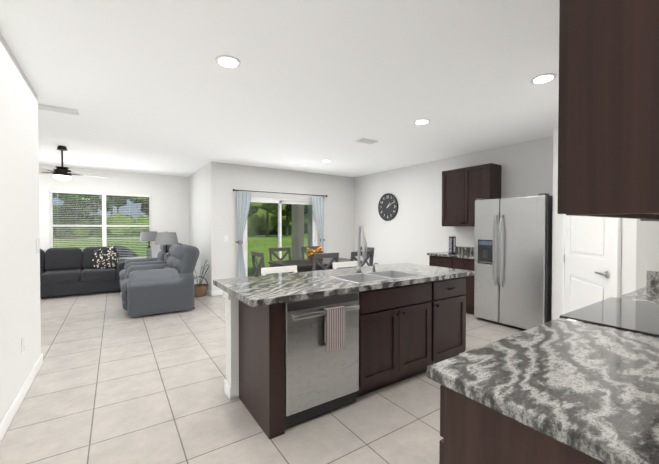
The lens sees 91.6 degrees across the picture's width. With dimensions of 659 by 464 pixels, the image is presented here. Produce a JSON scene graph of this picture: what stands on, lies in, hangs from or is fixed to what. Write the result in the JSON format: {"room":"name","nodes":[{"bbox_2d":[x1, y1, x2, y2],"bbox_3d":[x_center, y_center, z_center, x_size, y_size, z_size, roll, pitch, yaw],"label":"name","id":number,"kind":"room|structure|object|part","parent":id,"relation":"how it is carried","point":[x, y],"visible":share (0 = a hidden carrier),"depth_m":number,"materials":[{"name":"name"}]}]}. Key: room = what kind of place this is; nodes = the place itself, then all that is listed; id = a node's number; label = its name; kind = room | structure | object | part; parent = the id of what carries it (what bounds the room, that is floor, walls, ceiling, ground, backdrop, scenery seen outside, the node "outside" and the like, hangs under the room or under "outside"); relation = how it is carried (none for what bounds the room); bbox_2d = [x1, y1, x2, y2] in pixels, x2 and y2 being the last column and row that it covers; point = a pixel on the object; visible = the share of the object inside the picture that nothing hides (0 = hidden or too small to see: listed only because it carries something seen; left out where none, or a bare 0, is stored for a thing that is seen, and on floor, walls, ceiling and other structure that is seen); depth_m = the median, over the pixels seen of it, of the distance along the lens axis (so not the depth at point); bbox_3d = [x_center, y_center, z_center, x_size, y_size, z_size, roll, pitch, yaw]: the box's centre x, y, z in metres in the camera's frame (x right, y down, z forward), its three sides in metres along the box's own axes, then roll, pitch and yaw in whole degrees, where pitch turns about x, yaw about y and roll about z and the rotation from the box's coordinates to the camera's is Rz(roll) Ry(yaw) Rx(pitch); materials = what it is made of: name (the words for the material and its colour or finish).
{"room":"kitchen","nodes":[
{"label":"kitchen","id":0,"kind":"room"},
{"bbox_2d":[0,32,40,422],"bbox_3d":[-2.309,0.037,-0.357,2.980,2.680,6.580,-1,1,-34],"label":"wall","id":1,"kind":"structure","parent":0,"point":[20,313],"depth_m":2.48,"materials":[{"name":"white paint"}]},
{"bbox_2d":[0,353,42,442],"bbox_3d":[-1.070,1.313,0.499,0.013,0.105,6.593,-1,1,-34],"label":"baseboard","id":2,"kind":"structure","parent":1,"relation":"attached to","point":[8,418],"depth_m":2.44,"materials":[{"name":"white wood"}]},
{"bbox_2d":[22,336,24,352],"bbox_3d":[-2.476,0.908,2.589,0.006,0.115,0.070,-1,1,-34],"label":"outlet","id":3,"kind":"object","parent":1,"relation":"attached to","point":[23,346],"visible":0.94,"depth_m":2.59,"materials":[{"name":"white plastic"}]},
{"bbox_2d":[36,238,39,253],"bbox_3d":[-2.837,0.133,3.118,0.006,0.150,0.120,-1,1,-34],"label":"light switch","id":4,"kind":"object","parent":1,"relation":"attached to","point":[37,245],"visible":0.98,"depth_m":3.08,"materials":[{"name":"white plastic"}]},
{"bbox_2d":[39,165,188,257],"bbox_3d":[-5.800,-0.066,6.957,5.320,2.680,0.120,-1,1,-34],"label":"wall","id":5,"kind":"structure","parent":0,"point":[169,194],"depth_m":7.71,"materials":[{"name":"white paint"}]},
{"bbox_2d":[50,190,150,258],"bbox_3d":[-5.177,-0.127,7.366,1.890,1.550,0.103,-1,1,-34],"label":"living room window","id":6,"kind":"structure","parent":5,"relation":"in","point":[104,235],"depth_m":7.34,"materials":[{"name":"white"}]},
{"bbox_2d":[188,162,217,290],"bbox_3d":[-2.952,-0.072,7.378,0.120,2.680,2.350,-1,1,-34],"label":"wall","id":7,"kind":"structure","parent":0,"point":[203,218],"depth_m":6.80,"materials":[{"name":"white paint"}]},
{"bbox_2d":[194,280,212,295],"bbox_3d":[-2.996,1.216,7.341,0.013,0.105,2.333,-1,1,-34],"label":"baseboard","id":8,"kind":"structure","parent":7,"relation":"attached to","point":[209,292],"depth_m":6.55,"materials":[{"name":"white"}]},
{"bbox_2d":[0,272,523,463],"bbox_3d":[-1.182,1.377,3.227,9.060,0.100,11.490,-1,1,-34],"label":"floor","id":9,"kind":"structure","parent":0,"point":[114,382],"depth_m":2.44,"materials":[{"name":"tile"}]},
{"bbox_2d":[40,246,126,296],"bbox_3d":[-5.435,0.802,6.542,2.350,0.955,0.955,-1,1,-34],"label":"sofa","id":10,"kind":"object","parent":9,"relation":"on","point":[70,271],"visible":0.73,"depth_m":6.52,"materials":[{"name":"grey fabric"}]},
{"bbox_2d":[92,247,117,268],"bbox_3d":[-4.845,0.574,6.907,0.488,0.510,0.374,-1,1,-34],"label":"pillow","id":11,"kind":"object","parent":10,"relation":"on","point":[102,257],"depth_m":6.85,"materials":[{"name":"multicoloured fabric"}]},
{"bbox_2d":[119,243,182,281],"bbox_3d":[-3.622,0.742,6.562,1.141,1.074,1.004,-1,1,-34],"label":"recliner","id":12,"kind":"object","parent":9,"relation":"on","point":[145,261],"visible":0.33,"depth_m":6.42,"materials":[{"name":"grey fabric"}]},
{"bbox_2d":[120,244,199,316],"bbox_3d":[-2.843,0.759,5.399,1.141,1.074,1.004,-1,1,-34],"label":"recliner","id":13,"kind":"object","parent":9,"relation":"on","point":[151,289],"visible":1,"depth_m":5.04,"materials":[{"name":"grey fabric"}]},
{"bbox_2d":[193,260,209,296],"bbox_3d":[-2.549,0.931,6.447,0.658,0.700,0.418,-1,1,-34],"label":"basket","id":14,"kind":"object","parent":9,"relation":"on","point":[200,290],"visible":0.79,"depth_m":6.36,"materials":[{"name":"wicker"}]},
{"bbox_2d":[251,251,264,275],"bbox_3d":[-0.974,0.806,5.194,0.457,0.986,0.450,-1,1,-34],"label":"dining chair","id":15,"kind":"object","parent":9,"relation":"on","point":[254,254],"visible":0.29,"depth_m":5.09,"materials":[{"name":"grey wood"}]},
{"bbox_2d":[261,265,296,274],"bbox_3d":[-0.448,0.856,3.418,0.430,0.936,0.423,-1,1,-34],"label":"bar stool","id":16,"kind":"object","parent":9,"relation":"on","point":[273,270],"visible":0.15,"depth_m":3.55,"materials":[{"name":"white"}]},
{"bbox_2d":[269,247,290,274],"bbox_3d":[-0.840,0.794,6.016,0.450,0.986,0.457,-1,1,-34],"label":"dining chair","id":17,"kind":"object","parent":9,"relation":"on","point":[287,249],"visible":0.38,"depth_m":6.16,"materials":[{"name":"grey wood"}]},
{"bbox_2d":[301,246,320,258],"bbox_3d":[-0.259,0.789,6.405,0.450,0.986,0.457,-1,1,-34],"label":"dining chair","id":18,"kind":"object","parent":9,"relation":"on","point":[303,249],"visible":0.17,"depth_m":6.50,"materials":[{"name":"grey"}]},
{"bbox_2d":[268,257,361,273],"bbox_3d":[-0.211,0.906,5.707,1.500,0.770,0.900,-1,1,-34],"label":"dining table","id":19,"kind":"object","parent":9,"relation":"on","point":[303,265],"visible":0.31,"depth_m":5.40,"materials":[{"name":"grey wood"}]},
{"bbox_2d":[306,247,322,261],"bbox_3d":[-0.255,0.392,5.691,0.316,0.258,0.200,-1,1,-34],"label":"centerpiece","id":20,"kind":"object","parent":19,"relation":"on","point":[310,252],"visible":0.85,"depth_m":5.65,"materials":[{"name":"brown"}]},
{"bbox_2d":[312,253,338,270],"bbox_3d":[-0.163,0.808,5.005,0.450,0.986,0.457,-1,1,-34],"label":"dining chair","id":21,"kind":"object","parent":9,"relation":"on","point":[334,256],"visible":0.27,"depth_m":4.81,"materials":[{"name":"grey wood"}]},
{"bbox_2d":[332,261,360,268],"bbox_3d":[0.329,0.849,3.938,0.430,0.936,0.423,-1,1,-34],"label":"bar stool","id":22,"kind":"object","parent":9,"relation":"on","point":[336,265],"visible":0.19,"depth_m":4.06,"materials":[{"name":"white"}]},
{"bbox_2d":[222,273,474,439],"bbox_3d":[0.299,0.888,2.949,2.290,0.885,0.849,-1,1,-34],"label":"kitchen island","id":23,"kind":"object","parent":9,"relation":"on","point":[303,346],"depth_m":2.42,"materials":[{"name":"brown wood"}]},
{"bbox_2d":[226,305,228,320],"bbox_3d":[-0.829,0.658,2.605,0.006,0.115,0.070,-1,1,-34],"label":"outlet","id":24,"kind":"object","parent":23,"relation":"attached to","point":[227,306],"depth_m":2.60,"materials":[{"name":"white plastic"}]},
{"bbox_2d":[285,292,359,427],"bbox_3d":[-0.138,0.896,2.453,0.618,0.883,0.487,-1,1,-34],"label":"dishwasher","id":25,"kind":"object","parent":23,"relation":"in","point":[322,330],"depth_m":2.25,"materials":[{"name":"silver metal"}]},
{"bbox_2d":[324,306,344,352],"bbox_3d":[0.037,0.689,2.285,0.160,0.302,0.042,-1,1,-34],"label":"towel","id":26,"kind":"object","parent":25,"relation":"hanging from","point":[334,316],"depth_m":2.27,"materials":[{"name":"beige fabric"}]},
{"bbox_2d":[213,263,474,308],"bbox_3d":[0.248,0.425,3.010,2.370,0.040,0.941,-1,1,-34],"label":"island countertop","id":27,"kind":"structure","parent":23,"relation":"on","point":[254,291],"depth_m":2.57,"materials":[{"name":"grey stone"}]},
{"bbox_2d":[349,225,376,272],"bbox_3d":[0.376,0.167,3.120,0.294,0.473,0.235,-1,1,-34],"label":"faucet","id":28,"kind":"object","parent":27,"relation":"on","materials":[{"name":"silver metal"}]},
{"bbox_2d":[333,269,424,284],"bbox_3d":[0.445,0.524,2.950,0.806,0.243,0.436,-1,1,-34],"label":"sink","id":29,"kind":"object","parent":27,"relation":"in","point":[378,274],"depth_m":3.07,"materials":[{"name":"silver metal"}]},
{"bbox_3d":[1.169,0.920,3.120,0.505,0.555,0.020,-1,1,-34],"label":"door","id":30,"kind":"part","parent":23,"relation":"part of","materials":[{"name":"brown wood"}]},
{"bbox_3d":[1.169,0.546,3.115,0.505,0.165,0.020,-1,1,-34],"label":"drawer","id":31,"kind":"part","parent":23,"relation":"part of","materials":[{"name":"brown wood"}]},
{"bbox_2d":[350,251,372,267],"bbox_3d":[0.418,0.803,5.394,0.450,0.986,0.457,-1,1,-34],"label":"dining chair","id":32,"kind":"object","parent":9,"relation":"on","point":[354,254],"visible":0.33,"depth_m":5.25,"materials":[{"name":"grey wood"}]},
{"bbox_2d":[360,247,373,265],"bbox_3d":[0.552,0.791,6.216,0.457,0.986,0.450,-1,1,-34],"label":"dining chair","id":33,"kind":"object","parent":9,"relation":"on","point":[369,249],"visible":0.23,"depth_m":6.23,"materials":[{"name":"grey wood"}]},
{"bbox_2d":[427,246,474,314],"bbox_3d":[2.246,0.783,5.432,0.652,1.025,0.958,-1,1,-34],"label":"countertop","id":34,"kind":"structure","parent":9,"relation":"on","point":[462,258],"depth_m":5.17,"materials":[{"name":"brown wood"}]},
{"bbox_3d":[1.895,0.512,5.449,0.020,0.165,0.442,-1,1,-34],"label":"drawer","id":35,"kind":"part","parent":34,"relation":"part of","materials":[{"name":"brown wood"}]},
{"bbox_2d":[448,236,455,253],"bbox_3d":[2.091,0.223,5.457,0.130,0.293,0.130,-1,1,-34],"label":"holder","id":36,"kind":"object","parent":34,"relation":"on","point":[452,244],"visible":1,"depth_m":5.41,"materials":[{"name":"black plastic"}]},
{"bbox_3d":[2.147,0.518,5.073,0.020,0.165,0.442,-1,1,-34],"label":"drawer","id":37,"kind":"part","parent":34,"relation":"part of","materials":[{"name":"brown wood"}]},
{"bbox_3d":[2.147,0.893,5.078,0.020,0.555,0.442,-1,1,-34],"label":"door","id":38,"kind":"part","parent":34,"relation":"part of","materials":[{"name":"brown wood"}]},
{"bbox_2d":[474,193,552,330],"bbox_3d":[2.695,0.408,4.561,0.837,1.800,0.945,-1,1,-34],"label":"fridge","id":39,"kind":"object","parent":9,"relation":"on","point":[513,266],"visible":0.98,"depth_m":4.28,"materials":[{"name":"grey metal"}]},
{"bbox_3d":[2.249,0.287,4.610,0.006,0.350,0.245,-1,1,-34],"label":"dispenser panel","id":40,"kind":"part","parent":39,"relation":"part of","materials":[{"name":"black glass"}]},
{"bbox_3d":[2.278,0.397,4.626,0.062,1.730,0.368,-1,1,-34],"label":"door","id":41,"kind":"part","parent":39,"relation":"part of","materials":[{"name":"silver metal"}]},
{"bbox_3d":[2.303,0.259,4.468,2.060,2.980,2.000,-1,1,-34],"label":"handle","id":42,"kind":"part","parent":39,"relation":"part of","materials":[{"name":"silver metal"}]},
{"bbox_3d":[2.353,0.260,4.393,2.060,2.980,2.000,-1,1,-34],"label":"handle","id":43,"kind":"part","parent":39,"relation":"part of","materials":[{"name":"silver metal"}]},
{"bbox_3d":[2.542,0.402,4.232,0.062,1.730,0.563,-1,1,-34],"label":"door","id":44,"kind":"part","parent":39,"relation":"part of","materials":[{"name":"silver metal"}]},
{"bbox_2d":[427,271,658,463],"bbox_3d":[1.551,0.831,1.500,2.568,1.040,0.747,-1,1,-34],"label":"countertop","id":45,"kind":"structure","parent":9,"relation":"on","point":[579,386],"depth_m":0.94,"materials":[{"name":"stone"}]},
{"bbox_3d":[0.562,0.948,1.164,0.486,0.555,0.020,-1,1,-34],"label":"door","id":46,"kind":"part","parent":45,"relation":"part of","materials":[{"name":"brown wood"}]},
{"bbox_3d":[0.766,0.571,1.295,0.977,0.165,0.020,-1,1,-34],"label":"drawer","id":47,"kind":"part","parent":45,"relation":"part of","materials":[{"name":"brown wood"}]},
{"bbox_2d":[560,297,658,336],"bbox_3d":[1.636,0.884,1.573,0.762,0.932,0.721,-1,1,-34],"label":"range","id":48,"kind":"object","parent":45,"relation":"in","point":[640,317],"depth_m":1.60,"materials":[{"name":"black glass"}]},
{"bbox_3d":[-3.085,0.996,6.082,0.480,0.580,0.370,-1,1,-34],"label":"table","id":49,"kind":"object","parent":9,"relation":"on","visible":0},
{"bbox_2d":[154,232,178,263],"bbox_3d":[-3.085,0.349,6.073,0.410,0.715,0.410,-1,1,-34],"label":"light","id":50,"kind":"object","parent":49,"relation":"on","point":[166,238],"visible":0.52,"depth_m":5.92,"materials":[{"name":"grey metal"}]},
{"bbox_3d":[-3.085,0.119,6.069,0.410,0.225,0.410,-1,1,-34],"label":"lamp shade","id":51,"kind":"part","parent":50,"relation":"part of","materials":[{"name":"grey fabric"}]},
{"bbox_3d":[-4.220,0.976,7.506,0.540,0.580,0.550,-1,1,-34],"label":"side table","id":52,"kind":"object","parent":9,"relation":"on","visible":0},
{"bbox_2d":[139,231,156,257],"bbox_3d":[-4.223,0.328,7.501,0.410,0.715,0.410,-1,1,-34],"label":"light","id":53,"kind":"object","parent":52,"relation":"on","point":[148,236],"visible":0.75,"depth_m":7.36,"materials":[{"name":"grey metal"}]},
{"bbox_3d":[-4.223,0.099,7.498,0.410,0.225,0.410,-1,1,-34],"label":"lamp shade","id":54,"kind":"part","parent":53,"relation":"part of","materials":[{"name":"grey fabric"}]},
{"bbox_2d":[0,0,559,176],"bbox_3d":[-1.182,-1.403,3.188,9.060,0.100,11.490,-1,1,-34],"label":"ceiling","id":55,"kind":"structure","parent":0,"point":[148,86],"depth_m":2.83,"materials":[{"name":"white paint"}]},
{"bbox_2d":[38,104,79,114],"bbox_3d":[-3.016,-1.347,3.519,0.420,0.019,0.170,-1,1,-34],"label":"ceiling vent","id":56,"kind":"object","parent":55,"relation":"in","point":[57,109],"visible":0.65,"depth_m":3.51,"materials":[{"name":"white metal"}]},
{"bbox_2d":[39,145,110,180],"bbox_3d":[-4.333,-1.105,5.193,1.334,0.552,1.283,-1,1,-34],"label":"ceiling fan","id":57,"kind":"object","parent":55,"relation":"hanging from","point":[61,173],"visible":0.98,"depth_m":5.10,"materials":[{"name":"brown metal"}]},
{"bbox_3d":[-4.317,-1.134,5.174,0.529,0.495,0.508,-1,1,-34],"label":"motor","id":58,"kind":"part","parent":57,"relation":"part of","materials":[{"name":"brown metal"}]},
{"bbox_2d":[215,55,240,68],"bbox_3d":[-0.798,-1.338,2.525,0.266,0.012,0.266,-1,1,-40],"label":"recessed light","id":59,"kind":"object","parent":55,"relation":"in","point":[227,62],"depth_m":2.51,"materials":[{"name":"white plastic"}]},
{"bbox_2d":[355,138,377,143],"bbox_3d":[0.559,-1.366,4.830,0.320,0.019,0.170,-1,1,-34],"label":"ceiling vent","id":60,"kind":"object","parent":55,"relation":"in","point":[364,140],"visible":1,"depth_m":4.80,"materials":[{"name":"white metal"}]},
{"bbox_2d":[414,119,429,124],"bbox_3d":[1.143,-1.358,3.958,0.266,0.012,0.266,-1,1,-40],"label":"recessed light","id":61,"kind":"object","parent":55,"relation":"in","point":[421,121],"depth_m":3.93,"materials":[{"name":"white"}]},
{"bbox_2d":[530,73,555,83],"bbox_3d":[1.875,-1.342,2.811,0.196,0.012,0.196,0,1,11],"label":"recessed light","id":62,"kind":"object","parent":55,"relation":"in","point":[543,78],"depth_m":2.79,"materials":[{"name":"white"}]},
{"bbox_2d":[217,162,354,289],"bbox_3d":[-0.828,-0.073,7.458,3.500,2.680,0.120,-1,1,-34],"label":"wall","id":63,"kind":"structure","parent":0,"point":[339,219],"depth_m":7.23,"materials":[{"name":"white paint"}]},
{"bbox_2d":[212,290,222,295],"bbox_3d":[-2.097,1.227,6.546,0.555,0.105,0.013,-1,1,-34],"label":"baseboard","id":64,"kind":"structure","parent":63,"relation":"attached to","point":[219,292],"depth_m":6.44,"materials":[{"name":"white"}]},
{"bbox_2d":[243,197,316,276],"bbox_3d":[-1.076,0.254,7.286,1.830,2.030,0.097,-1,1,-34],"label":"sliding door","id":65,"kind":"structure","parent":63,"relation":"in","point":[281,201],"depth_m":7.23,"materials":[{"name":"white"}]},
{"bbox_2d":[233,189,326,277],"bbox_3d":[-1.022,0.181,7.186,2.307,2.139,0.118,-1,1,-34],"label":"door curtain","id":66,"kind":"object","parent":63,"relation":"attached to","point":[243,201],"visible":0.77,"depth_m":6.65,"materials":[{"name":"fabric"}]},
{"bbox_3d":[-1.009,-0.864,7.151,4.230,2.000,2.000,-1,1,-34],"label":"rod","id":67,"kind":"part","parent":66,"relation":"part of","materials":[{"name":"brown metal"}]},
{"bbox_2d":[308,136,552,265],"bbox_3d":[2.532,-0.049,5.694,0.120,2.680,11.490,-1,1,-34],"label":"wall","id":68,"kind":"structure","parent":0,"point":[413,231],"depth_m":6.47,"materials":[{"name":"white paint"}]},
{"bbox_2d":[379,194,396,219],"bbox_3d":[1.340,-0.572,7.338,0.020,0.620,0.620,-1,1,-34],"label":"wall clock","id":69,"kind":"object","parent":68,"relation":"attached to","point":[388,212],"visible":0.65,"depth_m":7.33,"materials":[{"name":"grey"}]},
{"bbox_2d":[378,193,397,220],"bbox_3d":[1.336,-0.572,7.335,0.030,0.628,0.628,-1,1,-34],"label":"rim","id":70,"kind":"object","parent":69,"relation":"attached to","point":[396,209],"visible":0.98,"depth_m":7.24,"materials":[{"name":"grey"}]},
{"bbox_2d":[442,163,500,225],"bbox_3d":[2.385,-0.590,5.465,0.362,0.990,0.895,-1,1,-34],"label":"upper cabinet","id":71,"kind":"object","parent":68,"relation":"attached to","point":[464,189],"visible":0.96,"depth_m":5.35,"materials":[{"name":"brown wood"}]},
{"bbox_3d":[2.149,-0.592,5.576,0.020,0.982,0.442,-1,1,-34],"label":"door","id":72,"kind":"part","parent":71,"relation":"part of","materials":[{"name":"brown wood"}]},
{"bbox_3d":[2.398,-0.587,5.204,0.020,0.982,0.442,-1,1,-34],"label":"door","id":73,"kind":"part","parent":71,"relation":"part of","materials":[{"name":"brown wood"}]},
{"bbox_2d":[551,118,658,320],"bbox_3d":[3.091,-0.012,3.126,1.810,2.680,1.760,-1,1,-34],"label":"wall","id":74,"kind":"structure","parent":0,"point":[639,249],"depth_m":2.62,"materials":[{"name":"white paint"}]},
{"bbox_2d":[564,214,613,313],"bbox_3d":[2.553,0.308,3.174,0.022,2.022,0.860,0,1,13],"label":"door leaf","id":75,"kind":"structure","parent":74,"relation":"in","point":[588,246],"depth_m":3.15,"materials":[{"name":"white wood"}]},
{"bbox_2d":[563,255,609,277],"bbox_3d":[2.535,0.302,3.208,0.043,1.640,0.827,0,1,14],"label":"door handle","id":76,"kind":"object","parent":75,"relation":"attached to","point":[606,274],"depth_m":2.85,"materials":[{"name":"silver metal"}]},
{"bbox_2d":[561,214,621,314],"bbox_3d":[2.551,0.279,3.174,0.029,2.096,0.992,0,1,13],"label":"door frame","id":77,"kind":"structure","parent":74,"relation":"attached to","point":[617,233],"depth_m":2.72,"materials":[{"name":"white wood"}]},
{"bbox_2d":[557,0,658,219],"bbox_3d":[1.678,-0.577,1.314,2.536,1.060,0.326,-1,1,-34],"label":"upper cabinet","id":78,"kind":"object","parent":74,"relation":"attached to","point":[608,136],"visible":1,"depth_m":0.67,"materials":[{"name":"brown wood"}]},
{"bbox_3d":[0.743,-0.570,0.872,0.486,1.052,0.020,-1,1,-34],"label":"door","id":79,"kind":"part","parent":78,"relation":"part of","materials":[{"name":"brown wood"}]},
{"bbox_2d":[640,219,658,221],"bbox_3d":[1.727,-0.266,1.420,0.754,0.435,0.441,-1,1,-34],"label":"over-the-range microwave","id":80,"kind":"object","parent":78,"relation":"attached to","point":[648,220],"visible":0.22,"depth_m":1.34,"materials":[{"name":"silver metal"}]},
{"label":"outside","id":81,"kind":"structure","parent":0,"visible":0},
{"bbox_2d":[53,233,307,273],"bbox_3d":[-38.870,0.481,75.661,200.000,0.240,150.830,-1,1,-34],"label":"lawn","id":82,"kind":"structure","parent":81,"point":[264,245],"depth_m":26.93,"materials":[{"name":"green plant"}]},
{"bbox_2d":[107,245,137,256],"bbox_3d":[-7.224,1.281,10.704,1.720,1.686,1.720,-1,1,-34],"label":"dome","id":83,"kind":"object","parent":82,"relation":"on","point":[124,252],"depth_m":10.55,"materials":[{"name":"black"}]},
{"bbox_2d":[53,235,304,239],"bbox_3d":[-20.600,0.740,48.379,200.000,0.015,3.500,-1,1,-34],"label":"path","id":84,"kind":"structure","parent":82,"relation":"on","point":[134,237],"depth_m":41.14,"materials":[{"name":"beige concrete"}]},
{"bbox_2d":[53,193,307,237],"bbox_3d":[-24.237,-9.773,54.829,145.717,24.733,55.615,-1,1,-34],"label":"trees","id":85,"kind":"object","parent":82,"relation":"on","point":[256,222],"depth_m":47.28,"materials":[{"name":"green plant"}]},
{"bbox_3d":[-1.515,1.309,8.504,3.500,0.085,2.350,-1,1,-34],"label":"floor","id":86,"kind":"structure","parent":81,"visible":0},
{"bbox_2d":[292,204,303,259],"bbox_3d":[-0.994,-0.103,10.043,0.260,2.695,0.340,-1,1,-34],"label":"column","id":87,"kind":"structure","parent":86,"relation":"on","point":[299,228],"depth_m":9.91,"materials":[{"name":"beige paint"}]}
]}

